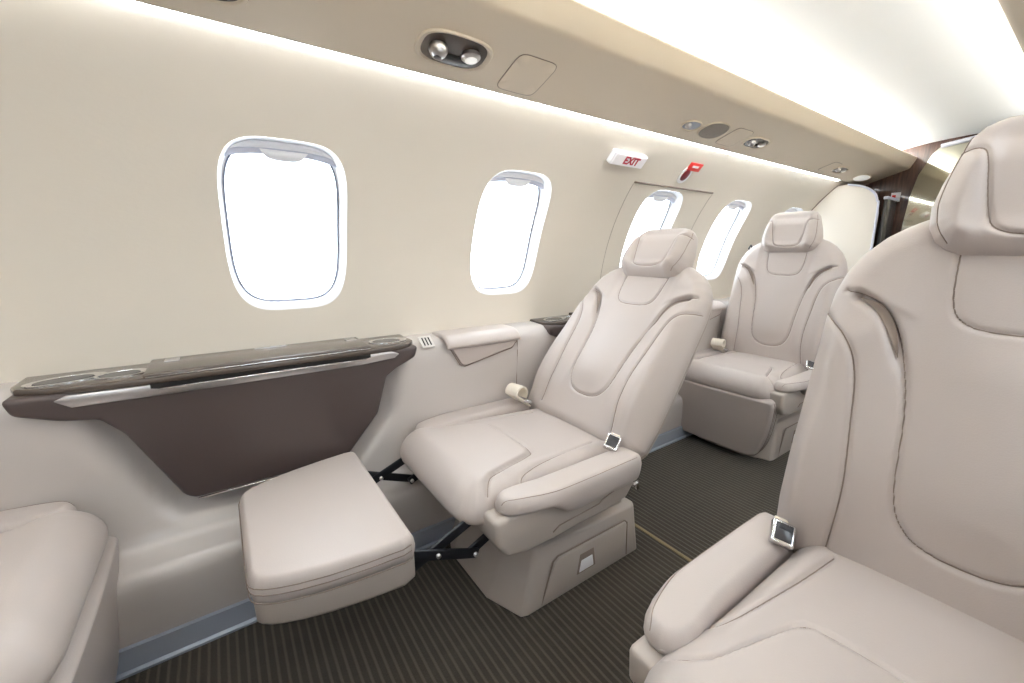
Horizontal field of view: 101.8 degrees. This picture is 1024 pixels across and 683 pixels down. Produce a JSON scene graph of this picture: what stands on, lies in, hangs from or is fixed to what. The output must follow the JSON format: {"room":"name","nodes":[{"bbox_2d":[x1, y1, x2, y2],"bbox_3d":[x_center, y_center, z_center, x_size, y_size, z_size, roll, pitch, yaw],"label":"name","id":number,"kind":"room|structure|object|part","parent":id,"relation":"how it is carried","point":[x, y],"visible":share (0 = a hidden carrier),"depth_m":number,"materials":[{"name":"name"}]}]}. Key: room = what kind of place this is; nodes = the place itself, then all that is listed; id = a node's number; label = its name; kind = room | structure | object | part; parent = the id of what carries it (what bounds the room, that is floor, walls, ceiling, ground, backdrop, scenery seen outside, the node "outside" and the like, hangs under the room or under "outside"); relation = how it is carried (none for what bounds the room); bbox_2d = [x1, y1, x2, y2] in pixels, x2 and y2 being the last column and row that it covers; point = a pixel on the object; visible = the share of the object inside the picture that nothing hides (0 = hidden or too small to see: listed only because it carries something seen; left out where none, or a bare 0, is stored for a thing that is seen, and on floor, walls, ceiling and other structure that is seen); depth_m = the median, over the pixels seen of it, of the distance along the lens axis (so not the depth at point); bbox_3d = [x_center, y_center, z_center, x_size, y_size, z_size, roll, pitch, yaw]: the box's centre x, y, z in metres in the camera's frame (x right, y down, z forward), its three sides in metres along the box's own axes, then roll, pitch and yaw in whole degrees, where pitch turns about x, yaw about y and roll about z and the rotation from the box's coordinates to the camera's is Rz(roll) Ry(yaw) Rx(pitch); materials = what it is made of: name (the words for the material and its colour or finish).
{"room":"aircraft cabin","nodes":[
{"label":"aircraft cabin","id":0,"kind":"room"},
{"bbox_2d":[0,0,853,383],"bbox_3d":[0.122,-0.383,1.478,5.062,0.820,0.372,-8,15,-34],"label":"wall","id":1,"kind":"structure","parent":0,"point":[117,121],"depth_m":1.02,"materials":[{"name":"beige plastic"}]},
{"bbox_2d":[2,334,416,499],"bbox_3d":[-0.694,0.198,1.150,0.875,0.340,0.172,-8,15,-34],"label":"console","id":2,"kind":"object","parent":1,"relation":"attached to","point":[218,421],"visible":0.99,"depth_m":1.06,"materials":[{"name":"brown wood"}]},
{"bbox_3d":[-0.694,0.050,1.118,0.875,0.017,0.172,-8,15,-34],"label":"rail","id":3,"kind":"part","parent":2,"relation":"part of","materials":[{"name":"wood"}]},
{"bbox_3d":[-0.663,0.036,1.135,0.507,0.014,0.161,-8,15,-34],"label":"table lid","id":4,"kind":"part","parent":2,"relation":"part of","materials":[{"name":"wood"}]},
{"bbox_3d":[-0.613,0.079,1.078,0.465,0.004,0.004,-8,15,-34],"label":"slot rail","id":5,"kind":"part","parent":2,"relation":"part of","materials":[{"name":"silver metal"}]},
{"bbox_2d":[200,0,248,6],"bbox_3d":[-0.519,-0.595,0.684,0.150,0.037,0.082,-8,14,-32],"label":"vent panel","id":6,"kind":"object","parent":1,"relation":"attached to","point":[228,3],"visible":1,"depth_m":0.73,"materials":[{"name":"black"}]},
{"bbox_2d":[217,136,346,309],"bbox_3d":[-0.607,-0.298,1.136,0.302,0.434,0.208,-8,15,-34],"label":"window","id":7,"kind":"structure","parent":1,"relation":"in","point":[276,149],"depth_m":1.12,"materials":[{"name":"white plastic"}]},
{"bbox_2d":[224,147,336,167],"bbox_3d":[-0.589,-0.458,1.075,0.285,0.073,0.051,-8,15,-34],"label":"shade","id":8,"kind":"object","parent":7,"relation":"attached to","point":[286,154],"depth_m":1.06,"materials":[{"name":"grey plastic"}]},
{"bbox_2d":[0,297,729,649],"bbox_3d":[0.073,0.239,1.676,5.040,0.610,0.234,-8,15,-34],"label":"lower side panel","id":9,"kind":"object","parent":1,"relation":"attached to","point":[181,555],"depth_m":1.02,"materials":[{"name":"grey leather"}]},
{"bbox_2d":[115,426,692,682],"bbox_3d":[0.141,0.579,1.659,5.050,0.064,0.037,-8,15,-34],"label":"baseboard","id":10,"kind":"structure","parent":1,"relation":"attached to","point":[145,654],"depth_m":1.03,"materials":[{"name":"grey metal"}]},
{"bbox_2d":[418,335,434,348],"bbox_3d":[-0.282,0.002,1.373,0.044,0.033,0.044,-8,15,-34],"label":"power outlet","id":11,"kind":"object","parent":1,"relation":"attached to","point":[425,341],"visible":1,"depth_m":1.37,"materials":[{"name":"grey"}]},
{"bbox_2d":[414,28,492,71],"bbox_3d":[-0.130,-0.653,0.943,0.184,0.044,0.097,-8,15,-32],"label":"vent panel","id":12,"kind":"object","parent":1,"relation":"attached to","point":[445,48],"visible":1,"depth_m":0.93,"materials":[{"name":"black"}]},
{"bbox_2d":[461,49,480,64],"bbox_3d":[-0.095,-0.655,0.961,0.045,0.018,0.045,-8,15,-34],"label":"reading lamp","id":13,"kind":"object","parent":12,"relation":"on","point":[468,56],"depth_m":0.95,"materials":[{"name":"grey metal"}]},
{"bbox_2d":[106,0,837,180],"bbox_3d":[0.062,-0.696,1.212,4.690,0.014,0.033,-8,15,-34],"label":"light","id":14,"kind":"object","parent":1,"relation":"attached to","point":[131,3],"visible":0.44,"depth_m":0.97,"materials":[{"name":"white"}]},
{"bbox_2d":[431,324,520,383],"bbox_3d":[-0.124,0.080,1.532,0.305,0.252,0.137,-8,15,-34],"label":"lid","id":15,"kind":"object","parent":1,"relation":"attached to","point":[470,345],"visible":0.98,"depth_m":1.47,"materials":[{"name":"beige leather"}]},
{"bbox_2d":[470,170,551,294],"bbox_3d":[-0.009,-0.387,1.545,0.302,0.434,0.208,-8,15,-34],"label":"window","id":16,"kind":"structure","parent":1,"relation":"in","point":[512,177],"depth_m":1.60,"materials":[{"name":"white plastic"}]},
{"bbox_2d":[490,177,543,189],"bbox_3d":[0.009,-0.547,1.484,0.285,0.073,0.051,-8,15,-34],"label":"shade","id":17,"kind":"object","parent":16,"relation":"attached to","point":[538,182],"depth_m":1.47,"materials":[{"name":"grey plastic"}]},
{"bbox_2d":[132,0,916,184],"bbox_3d":[0.272,-0.774,1.173,5.050,0.186,0.257,-8,15,-34],"label":"overhead panel","id":18,"kind":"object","parent":1,"relation":"attached to","point":[610,69],"depth_m":1.07,"materials":[{"name":"beige plastic"}]},
{"bbox_2d":[497,54,556,94],"bbox_3d":[0.038,-0.681,1.069,0.123,0.043,0.120,-9,15,-34],"label":"access cover","id":19,"kind":"object","parent":1,"relation":"attached to","point":[527,73],"visible":1,"depth_m":1.06,"materials":[{"name":"brown plastic"}]},
{"bbox_2d":[530,312,572,336],"bbox_3d":[0.465,0.020,1.969,0.875,0.340,0.172,-8,15,-34],"label":"console","id":20,"kind":"object","parent":1,"relation":"attached to","point":[553,325],"visible":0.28,"depth_m":1.68,"materials":[{"name":"brown wood"}]},
{"bbox_3d":[0.465,-0.128,1.937,0.875,0.017,0.172,-8,15,-34],"label":"rail","id":21,"kind":"part","parent":20,"relation":"part of","materials":[{"name":"brown wood"}]},
{"bbox_2d":[607,149,647,168],"bbox_3d":[0.438,-0.690,1.574,0.184,0.049,0.048,-8,15,-34],"label":"exit sign","id":22,"kind":"object","parent":1,"relation":"attached to","point":[617,157],"visible":1,"depth_m":1.55,"materials":[{"name":"white plastic"}]},
{"bbox_2d":[622,190,682,251],"bbox_3d":[0.654,-0.486,1.998,0.302,0.434,0.208,-8,15,-34],"label":"window","id":23,"kind":"structure","parent":1,"relation":"in","point":[675,199],"depth_m":1.98,"materials":[{"name":"white plastic"}]},
{"bbox_2d":[648,195,674,203],"bbox_3d":[0.672,-0.646,1.938,0.285,0.073,0.051,-8,15,-34],"label":"shade","id":24,"kind":"object","parent":23,"relation":"attached to","point":[660,198],"depth_m":1.93,"materials":[{"name":"grey plastic"}]},
{"bbox_2d":[600,181,713,278],"bbox_3d":[0.697,-0.435,2.001,0.591,0.565,0.174,-8,15,-34],"label":"door","id":25,"kind":"structure","parent":1,"relation":"in","point":[635,181],"depth_m":1.86,"materials":[{"name":"brown"}]},
{"bbox_2d":[677,162,703,182],"bbox_3d":[0.778,-0.739,1.831,0.105,0.076,0.071,-8,15,-34],"label":"handle","id":26,"kind":"object","parent":1,"relation":"attached to","point":[695,167],"visible":1,"depth_m":1.82,"materials":[{"name":"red plastic"}]},
{"bbox_2d":[680,120,702,131],"bbox_3d":[0.640,-0.769,1.484,0.100,0.024,0.053,-7,14,-31],"label":"vent panel","id":27,"kind":"object","parent":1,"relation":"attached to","point":[690,125],"visible":1,"depth_m":1.48,"materials":[{"name":"grey plastic"}]},
{"bbox_2d":[697,122,730,138],"bbox_3d":[0.753,-0.787,1.554,0.144,0.035,0.090,-8,15,-32],"label":"speaker","id":28,"kind":"object","parent":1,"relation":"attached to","point":[716,129],"visible":1,"depth_m":1.54},
{"bbox_2d":[710,300,725,331],"bbox_3d":[1.051,-0.095,2.336,0.305,0.252,0.137,-8,15,-34],"label":"lid","id":29,"kind":"object","parent":1,"relation":"attached to","point":[717,306],"visible":0.23,"depth_m":2.32,"materials":[{"name":"beige plastic"}]},
{"bbox_2d":[699,200,751,279],"bbox_3d":[1.186,-0.565,2.363,0.302,0.434,0.208,-8,15,-34],"label":"window","id":30,"kind":"structure","parent":1,"relation":"in","point":[744,207],"depth_m":2.45,"materials":[{"name":"white plastic"}]},
{"bbox_2d":[715,128,753,145],"bbox_3d":[0.880,-0.807,1.645,0.123,0.036,0.101,-9,15,-34],"label":"access cover","id":31,"kind":"object","parent":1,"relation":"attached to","point":[739,134],"visible":1,"depth_m":1.64,"materials":[{"name":"brown plastic"}]},
{"bbox_2d":[741,137,770,149],"bbox_3d":[1.019,-0.825,1.736,0.176,0.032,0.071,-7,14,-31],"label":"vent panel","id":32,"kind":"object","parent":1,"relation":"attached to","point":[754,143],"visible":1,"depth_m":1.73,"materials":[{"name":"black"}]},
{"bbox_2d":[785,208,802,211],"bbox_3d":[1.731,-0.646,2.736,0.302,0.434,0.208,-8,15,-34],"label":"window","id":33,"kind":"structure","parent":1,"relation":"in","point":[790,209],"depth_m":2.66,"materials":[{"name":"white"}]},
{"bbox_2d":[818,162,841,171],"bbox_3d":[1.688,-0.927,2.208,0.103,0.030,0.082,-9,15,-34],"label":"access cover","id":34,"kind":"object","parent":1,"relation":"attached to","point":[835,164],"visible":1,"depth_m":2.20,"materials":[{"name":"brown plastic"}]},
{"bbox_2d":[831,166,849,173],"bbox_3d":[1.806,-0.942,2.289,0.170,0.027,0.060,-8,14,-31],"label":"vent panel","id":35,"kind":"object","parent":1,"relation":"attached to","point":[838,170],"visible":1,"depth_m":2.28,"materials":[{"name":"black"}]},
{"bbox_2d":[811,183,879,272],"bbox_3d":[2.030,-0.325,2.772,0.038,1.356,0.523,-8,15,-34],"label":"trim","id":36,"kind":"structure","parent":1,"relation":"attached to","point":[849,213],"depth_m":2.57,"materials":[{"name":"grey plastic"}]},
{"bbox_2d":[852,174,870,180],"bbox_3d":[2.111,-0.988,2.512,0.200,0.027,0.070,-9,15,-35],"label":"lamp","id":37,"kind":"object","parent":1,"relation":"attached to","point":[862,177],"visible":1,"depth_m":2.50,"materials":[{"name":"grey"}]},
{"bbox_2d":[876,196,898,245],"bbox_3d":[2.284,-0.645,2.552,0.200,0.455,0.024,-8,15,-34],"label":"folding screen","id":38,"kind":"object","parent":1,"relation":"attached to","point":[889,207],"visible":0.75,"depth_m":2.50,"materials":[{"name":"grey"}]},
{"bbox_3d":[2.284,-0.859,2.506,0.200,0.016,0.024,-8,15,-34],"label":"rail","id":39,"kind":"part","parent":38,"relation":"part of","materials":[{"name":"grey metal"}]},
{"bbox_2d":[116,434,789,682],"bbox_3d":[0.500,0.719,1.165,5.050,0.001,1.560,-8,15,-34],"label":"floor","id":40,"kind":"structure","parent":0,"point":[693,492],"depth_m":1.08,"materials":[{"name":"brown carpet"}]},
{"bbox_2d":[0,501,118,682],"bbox_3d":[-1.034,0.275,0.512,0.683,1.144,0.606,-8,15,-34],"label":"seat","id":41,"kind":"object","parent":40,"relation":"on","point":[59,563],"visible":0.98,"depth_m":0.71,"materials":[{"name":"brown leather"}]},
{"bbox_2d":[238,228,712,624],"bbox_3d":[0.017,0.176,1.242,1.431,1.028,0.606,-8,15,-34],"label":"seat","id":42,"kind":"object","parent":40,"relation":"on","point":[535,496],"visible":1,"depth_m":1.15,"materials":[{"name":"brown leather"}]},
{"bbox_3d":[-0.367,0.385,1.250,0.217,0.024,0.009,-32,27,-26],"label":"linkage arm","id":43,"kind":"part","parent":42,"relation":"part of","materials":[{"name":"black metal"}]},
{"bbox_3d":[-0.385,0.407,1.257,0.188,0.024,0.009,19,-2,-37],"label":"linkage arm","id":44,"kind":"part","parent":42,"relation":"part of","materials":[{"name":"black metal"}]},
{"bbox_3d":[-0.253,0.391,1.333,0.180,0.024,0.009,-34,28,-25],"label":"linkage arm","id":45,"kind":"part","parent":42,"relation":"part of","materials":[{"name":"black metal"}]},
{"bbox_3d":[-0.149,0.451,0.946,0.217,0.024,0.009,-32,27,-26],"label":"linkage arm","id":46,"kind":"part","parent":42,"relation":"part of","materials":[{"name":"black metal"}]},
{"bbox_3d":[-0.153,0.477,0.934,0.188,0.024,0.009,19,-2,-37],"label":"linkage arm","id":47,"kind":"part","parent":42,"relation":"part of","materials":[{"name":"black metal"}]},
{"bbox_3d":[-0.035,0.457,1.029,0.180,0.024,0.009,-34,28,-25],"label":"linkage arm","id":48,"kind":"part","parent":42,"relation":"part of","materials":[{"name":"black metal"}]},
{"bbox_2d":[400,408,608,524],"bbox_3d":[-0.001,0.332,1.276,0.578,0.107,0.464,-4,13,-35],"label":"seat cushion","id":49,"kind":"object","parent":42,"relation":"on","point":[467,460],"depth_m":1.16,"materials":[{"name":"beige leather"}]},
{"bbox_3d":[0.217,0.634,1.219,0.334,0.114,0.016,-8,15,-34],"label":"drawer","id":50,"kind":"part","parent":42,"relation":"part of","materials":[{"name":"grey leather"}]},
{"bbox_3d":[0.211,0.642,1.218,0.060,0.040,0.024,-8,15,-34],"label":"handle","id":51,"kind":"part","parent":42,"relation":"part of","materials":[{"name":"white plastic"}]},
{"bbox_3d":[0.361,0.004,1.451,0.127,0.684,0.540,37,-12,-35],"label":"backrest","id":52,"kind":"part","parent":42,"relation":"part of","materials":[{"name":"beige leather"}]},
{"bbox_3d":[0.361,0.421,1.215,0.029,0.028,0.012,-8,15,-34],"label":"recline lever","id":53,"kind":"part","parent":42,"relation":"part of","materials":[{"name":"silver metal"}]},
{"bbox_2d":[635,523,691,561],"bbox_3d":[0.607,0.702,1.237,0.012,0.004,0.750,-8,15,-34],"label":"trim","id":54,"kind":"structure","parent":40,"relation":"on","point":[636,525],"depth_m":1.38,"materials":[{"name":"brown metal"}]},
{"bbox_2d":[678,211,846,460],"bbox_3d":[1.228,-0.066,2.081,0.679,1.144,0.606,-8,15,-34],"label":"seat","id":55,"kind":"object","parent":40,"relation":"on","point":[744,394],"visible":0.83,"depth_m":2.03,"materials":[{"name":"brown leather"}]},
{"bbox_2d":[685,351,806,398],"bbox_3d":[1.188,0.144,2.098,0.578,0.107,0.464,-8,15,-34],"label":"seat cushion","id":56,"kind":"object","parent":55,"relation":"on","point":[727,374],"depth_m":1.97,"materials":[{"name":"beige leather"}]},
{"bbox_3d":[1.385,-0.193,2.166,0.127,0.684,0.540,2,9,-36],"label":"backrest","id":57,"kind":"part","parent":55,"relation":"part of","materials":[{"name":"beige leather"}]},
{"bbox_3d":[1.385,0.456,2.041,0.334,0.114,0.016,-8,15,-34],"label":"drawer","id":58,"kind":"part","parent":55,"relation":"part of","materials":[{"name":"grey leather"}]},
{"bbox_2d":[629,115,1023,682],"bbox_3d":[0.570,0.270,0.537,0.709,1.144,0.606,-8,15,-34],"label":"seat","id":59,"kind":"object","parent":40,"relation":"on","point":[892,551],"visible":1,"depth_m":0.65,"materials":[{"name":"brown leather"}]},
{"bbox_2d":[644,546,1023,682],"bbox_3d":[0.517,0.481,0.546,0.578,0.107,0.464,-8,15,-34],"label":"seat cushion","id":60,"kind":"object","parent":59,"relation":"on","point":[776,614],"depth_m":0.61,"materials":[{"name":"beige leather"}]},
{"bbox_3d":[0.739,0.141,0.630,0.127,0.684,0.540,2,9,-36],"label":"backrest","id":61,"kind":"part","parent":59,"relation":"part of","materials":[{"name":"beige leather"}]},
{"bbox_2d":[577,0,1023,149],"bbox_3d":[0.500,-0.801,0.834,5.050,0.044,0.860,-8,15,-34],"label":"ceiling","id":62,"kind":"structure","parent":0,"point":[903,74],"depth_m":1.33,"materials":[{"name":"white plastic"}]},
{"bbox_2d":[864,133,978,247],"bbox_3d":[2.581,-0.373,2.418,0.030,1.600,1.700,-8,15,-34],"label":"wall","id":63,"kind":"structure","parent":0,"point":[904,181],"depth_m":2.55,"materials":[{"name":"brown wood"}]},
{"bbox_2d":[891,192,900,201],"bbox_3d":[2.373,-0.893,2.574,0.006,0.055,0.045,-8,15,-34],"label":"safety sign","id":64,"kind":"object","parent":63,"relation":"attached to","point":[898,194],"visible":0.66,"depth_m":2.57,"materials":[{"name":"white plastic"}]},
{"bbox_2d":[901,135,975,230],"bbox_3d":[2.580,-0.616,2.308,0.031,1.022,0.650,-8,15,-34],"label":"mirror panel","id":65,"kind":"object","parent":63,"relation":"attached to","point":[929,182],"visible":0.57,"depth_m":2.43,"materials":[{"name":"silver"}]},
{"bbox_3d":[2.605,-1.065,2.165,0.021,0.083,0.536,-8,15,-34],"label":"trim","id":66,"kind":"part","parent":65,"relation":"part of","materials":[{"name":"grey metal"}]},
{"bbox_3d":[0.879,-0.153,0.422,5.062,0.820,0.372,-8,15,-34],"label":"wall","id":67,"kind":"structure","parent":0,"visible":0},
{"bbox_2d":[998,0,1023,52],"bbox_3d":[0.728,-0.636,0.537,5.050,0.186,0.257,-8,15,-34],"label":"trim","id":68,"kind":"structure","parent":67,"relation":"attached to","point":[1013,10],"depth_m":0.87,"materials":[{"name":"beige plastic"}]}
]}

